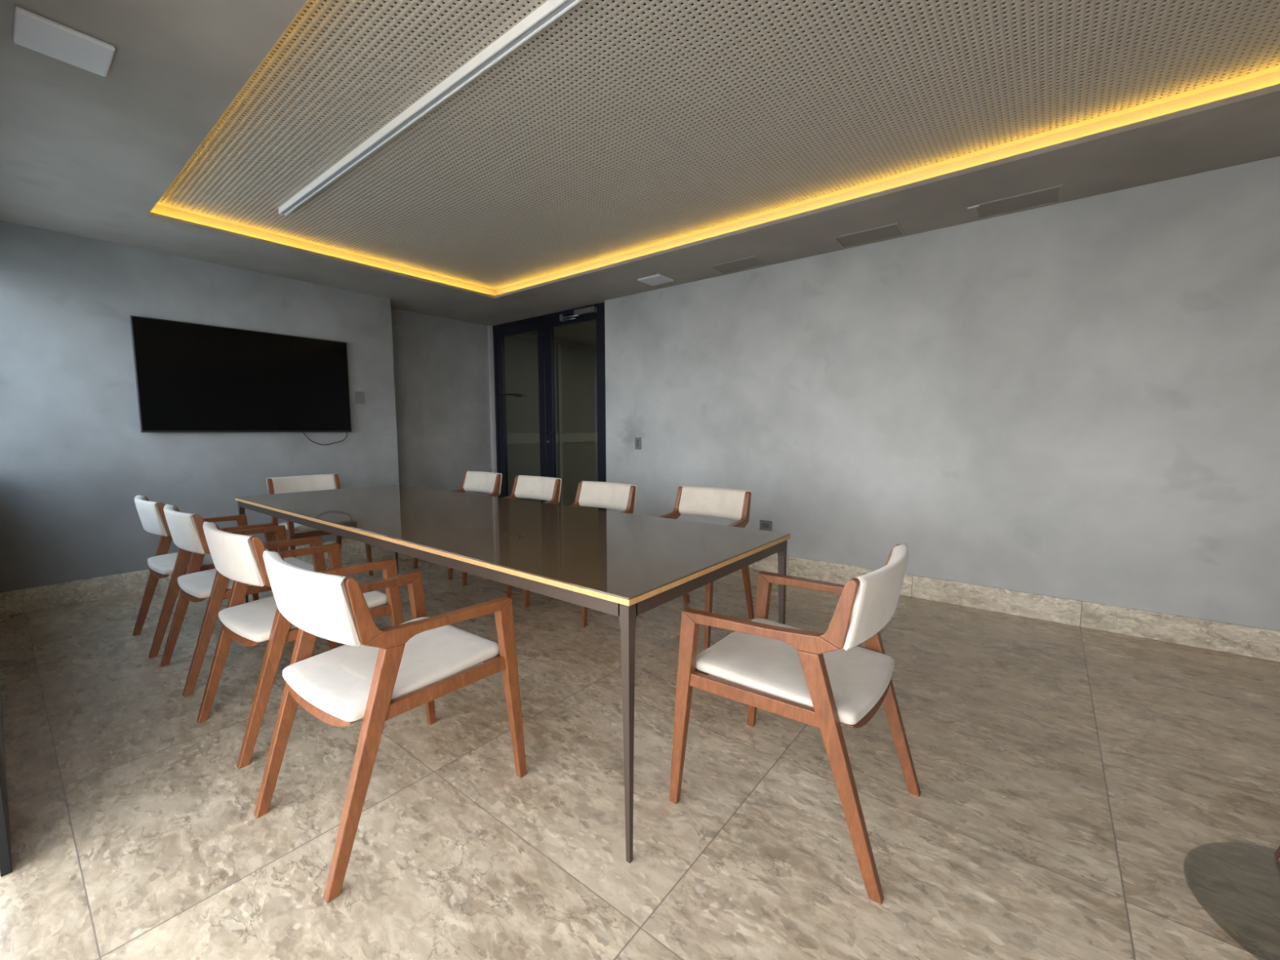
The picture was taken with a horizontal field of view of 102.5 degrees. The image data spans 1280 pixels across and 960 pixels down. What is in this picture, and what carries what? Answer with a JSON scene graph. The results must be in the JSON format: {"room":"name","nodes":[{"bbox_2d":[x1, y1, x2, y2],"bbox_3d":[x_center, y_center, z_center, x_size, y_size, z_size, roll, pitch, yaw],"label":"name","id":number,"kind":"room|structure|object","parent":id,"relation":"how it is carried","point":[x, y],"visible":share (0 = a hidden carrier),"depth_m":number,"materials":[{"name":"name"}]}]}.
{"room":"conference room","nodes":[
{"label":"conference room","id":0,"kind":"room"},
{"bbox_2d":[0,672,8,811],"bbox_3d":[-1.169,-0.148,0.797,7.635,2.507,0.090,4,7,38],"label":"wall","id":1,"kind":"structure","parent":0,"point":[2,727],"depth_m":1.79,"materials":[{"name":"grey paint"}]},
{"bbox_2d":[0,746,12,876],"bbox_3d":[-1.831,-0.067,1.375,0.340,2.240,0.020,4,7,38],"label":"trim","id":2,"kind":"structure","parent":1,"relation":"attached to","point":[6,864],"depth_m":1.37,"materials":[{"name":"black metal"}]},
{"bbox_2d":[0,220,399,592],"bbox_3d":[-3.490,-0.473,4.305,0.374,2.507,2.744,4,7,38],"label":"wall","id":3,"kind":"structure","parent":0,"point":[75,455],"depth_m":3.68,"materials":[{"name":"grey paint"}]},
{"bbox_2d":[0,538,382,617],"bbox_3d":[-3.307,0.704,4.331,0.014,0.157,2.654,4,7,38],"label":"baseboard","id":4,"kind":"structure","parent":3,"relation":"attached to","point":[45,597],"depth_m":3.60,"materials":[{"name":"stone"}]},
{"bbox_2d":[129,315,351,444],"bbox_3d":[-3.206,-0.757,4.294,0.054,0.954,1.451,4,7,38],"label":"television","id":5,"kind":"object","parent":3,"relation":"attached to","point":[190,377],"visible":1,"depth_m":4.16,"materials":[{"name":"black plastic"},{"name":"glass"}]},
{"bbox_2d":[355,391,364,404],"bbox_3d":[-2.704,-0.795,4.963,0.012,0.118,0.085,4,7,38],"label":"wall plate","id":6,"kind":"object","parent":3,"relation":"attached to","point":[359,396],"visible":1,"depth_m":4.96,"materials":[{"name":"grey plastic"}]},
{"bbox_2d":[391,307,596,495],"bbox_3d":[-1.984,-0.896,6.648,0.200,2.900,8.335,4,7,38],"label":"wall","id":7,"kind":"structure","parent":0,"point":[441,369],"depth_m":6.04,"materials":[{"name":"grey paint"}]},
{"bbox_2d":[487,325,597,507],"bbox_3d":[-0.787,-0.826,7.974,0.050,2.507,3.590,4,7,38],"label":"wall","id":8,"kind":"structure","parent":0,"point":[575,367],"depth_m":7.41,"materials":[{"name":"grey paint"}]},
{"bbox_2d":[0,506,1279,959],"bbox_3d":[1.239,0.839,4.253,8.409,0.120,8.345,4,7,38],"label":"floor","id":9,"kind":"structure","parent":0,"point":[1068,775],"depth_m":1.63,"materials":[{"name":"stone"}]},
{"bbox_2d":[132,494,278,657],"bbox_3d":[-2.576,0.491,3.056,0.566,0.817,0.627,4,7,38],"label":"armchair","id":10,"kind":"object","parent":9,"relation":"on","point":[152,515],"visible":0.67,"depth_m":2.79,"materials":[{"name":"brown wood"}]},
{"bbox_2d":[160,504,337,696],"bbox_3d":[-2.047,0.527,2.662,0.566,0.817,0.627,4,7,38],"label":"armchair","id":11,"kind":"object","parent":9,"relation":"on","point":[186,530],"visible":0.69,"depth_m":2.44,"materials":[{"name":"brown wood"}]},
{"bbox_2d":[196,521,404,768],"bbox_3d":[-1.427,0.572,2.167,0.566,0.817,0.627,4,7,36],"label":"armchair","id":12,"kind":"object","parent":9,"relation":"on","point":[239,558],"visible":0.74,"depth_m":1.95,"materials":[{"name":"brown wood"}]},
{"bbox_2d":[266,473,373,575],"bbox_3d":[-2.624,0.385,4.178,0.627,0.817,0.566,4,7,38],"label":"armchair","id":13,"kind":"object","parent":9,"relation":"on","point":[279,485],"visible":0.3,"depth_m":4.21,"materials":[{"name":"white leather"}]},
{"bbox_2d":[253,550,526,902],"bbox_3d":[-0.805,0.619,1.652,0.566,0.817,0.627,4,7,36],"label":"armchair","id":14,"kind":"object","parent":9,"relation":"on","point":[379,675],"visible":1,"depth_m":1.49,"materials":[{"name":"brown wood"}]},
{"bbox_2d":[413,471,502,580],"bbox_3d":[-1.548,0.354,4.481,0.566,0.817,0.627,4,7,38],"label":"armchair","id":15,"kind":"object","parent":9,"relation":"on","point":[490,482],"visible":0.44,"depth_m":4.61,"materials":[{"name":"white leather"}]},
{"bbox_2d":[462,475,561,598],"bbox_3d":[-0.956,0.399,3.990,0.566,0.817,0.627,4,7,38],"label":"armchair","id":16,"kind":"object","parent":9,"relation":"on","point":[536,487],"visible":0.34,"depth_m":4.11,"materials":[{"name":"white leather"}]},
{"bbox_2d":[235,484,790,863],"bbox_3d":[-1.028,0.543,2.820,3.391,0.750,1.064,4,7,38],"label":"meeting table","id":17,"kind":"object","parent":9,"relation":"on","point":[624,566],"visible":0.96,"depth_m":2.03,"materials":[{"name":"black glass"}]},
{"bbox_2d":[523,480,636,626],"bbox_3d":[-0.370,0.444,3.492,0.566,0.817,0.627,4,7,38],"label":"armchair","id":18,"kind":"object","parent":9,"relation":"on","point":[611,495],"visible":0.41,"depth_m":3.61,"materials":[{"name":"white leather"}]},
{"bbox_2d":[657,485,754,650],"bbox_3d":[0.331,0.476,3.131,0.566,0.817,0.627,4,7,38],"label":"armchair","id":19,"kind":"object","parent":9,"relation":"on","point":[724,503],"visible":0.49,"depth_m":3.23,"materials":[{"name":"white leather"}]},
{"bbox_2d":[669,543,920,904],"bbox_3d":[0.513,0.617,1.634,0.627,0.817,0.566,4,7,38],"label":"armchair","id":20,"kind":"object","parent":9,"relation":"on","point":[822,681],"visible":1,"depth_m":1.47,"materials":[{"name":"brown wood"}]},
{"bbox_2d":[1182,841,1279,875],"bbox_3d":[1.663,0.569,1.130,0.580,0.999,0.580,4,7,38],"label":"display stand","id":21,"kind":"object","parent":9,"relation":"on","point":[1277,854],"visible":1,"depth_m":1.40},
{"bbox_2d":[0,0,1279,346],"bbox_3d":[1.128,-1.780,3.711,8.209,0.183,7.735,4,7,38],"label":"ceiling","id":22,"kind":"structure","parent":0,"point":[621,143],"depth_m":2.38,"materials":[{"name":"beige paint"}]},
{"bbox_2d":[12,5,115,76],"bbox_3d":[-1.964,-1.487,1.755,0.222,0.018,0.222,4,7,38],"label":"ceiling light","id":23,"kind":"object","parent":22,"relation":"attached to","point":[35,32],"visible":1,"depth_m":1.74,"materials":[{"name":"grey plastic"}]},
{"bbox_2d":[278,0,581,215],"bbox_3d":[-0.187,-1.575,1.645,5.400,0.036,0.036,4,7,38],"label":"recessed light","id":24,"kind":"object","parent":22,"relation":"in","point":[551,10],"visible":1,"depth_m":2.12,"materials":[{"name":"white metal"}]},
{"bbox_2d":[637,273,673,285],"bbox_3d":[0.138,-1.751,4.502,0.235,0.018,0.220,4,7,38],"label":"panel","id":25,"kind":"object","parent":22,"relation":"attached to","point":[656,279],"visible":1,"depth_m":4.48,"materials":[{"name":"grey plastic"}]},
{"bbox_2d":[708,255,769,274],"bbox_3d":[0.796,-1.724,4.130,0.410,0.006,0.250,4,7,38],"label":"ceiling hatch","id":26,"kind":"object","parent":22,"relation":"attached to","point":[751,262],"visible":1,"depth_m":4.12,"materials":[{"name":"white metal"}]},
{"bbox_2d":[832,222,906,248],"bbox_3d":[1.569,-1.669,3.522,0.410,0.006,0.250,4,7,38],"label":"ceiling hatch","id":27,"kind":"object","parent":22,"relation":"attached to","point":[893,230],"visible":1,"depth_m":3.52,"materials":[{"name":"white metal"}]},
{"bbox_2d":[967,184,1062,219],"bbox_3d":[2.200,-1.620,3.024,0.440,0.012,0.255,4,7,38],"label":"ceiling hatch","id":28,"kind":"object","parent":22,"relation":"attached to","point":[1047,196],"visible":1,"depth_m":3.01,"materials":[{"name":"grey plastic"}]},
{"bbox_2d":[604,155,1279,631],"bbox_3d":[2.146,-0.414,3.519,6.220,2.507,0.200,4,7,38],"label":"wall","id":29,"kind":"structure","parent":0,"point":[1078,399],"depth_m":3.24,"materials":[{"name":"grey paint"}]},
{"bbox_2d":[493,302,606,511],"bbox_3d":[-1.104,-0.637,5.977,1.940,2.507,0.152,4,7,38],"label":"door","id":30,"kind":"structure","parent":29,"relation":"in","point":[544,325],"depth_m":5.97,"materials":[{"name":"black metal"}]},
{"bbox_2d":[635,437,640,449],"bbox_3d":[-0.021,-0.363,5.106,0.075,0.120,0.012,4,7,38],"label":"light switch","id":31,"kind":"object","parent":29,"relation":"attached to","point":[637,440],"visible":1,"depth_m":5.10,"materials":[{"name":"grey plastic"}]},
{"bbox_2d":[759,520,772,531],"bbox_3d":[1.058,0.383,4.324,0.110,0.085,0.011,4,7,38],"label":"power outlet","id":32,"kind":"object","parent":29,"relation":"attached to","point":[765,525],"visible":1,"depth_m":4.32,"materials":[{"name":"grey plastic"}]},
{"bbox_2d":[762,523,768,528],"bbox_3d":[1.055,0.383,4.320,0.062,0.037,0.002,4,7,38],"label":"socket","id":33,"kind":"object","parent":32,"relation":"attached to","point":[764,525],"depth_m":4.32,"materials":[{"name":"grey plastic"}]},
{"bbox_2d":[748,553,1279,662],"bbox_3d":[2.004,0.758,3.607,6.020,0.157,0.014,4,7,38],"label":"baseboard","id":34,"kind":"structure","parent":29,"relation":"attached to","point":[1247,641],"depth_m":3.11,"materials":[{"name":"stone"}]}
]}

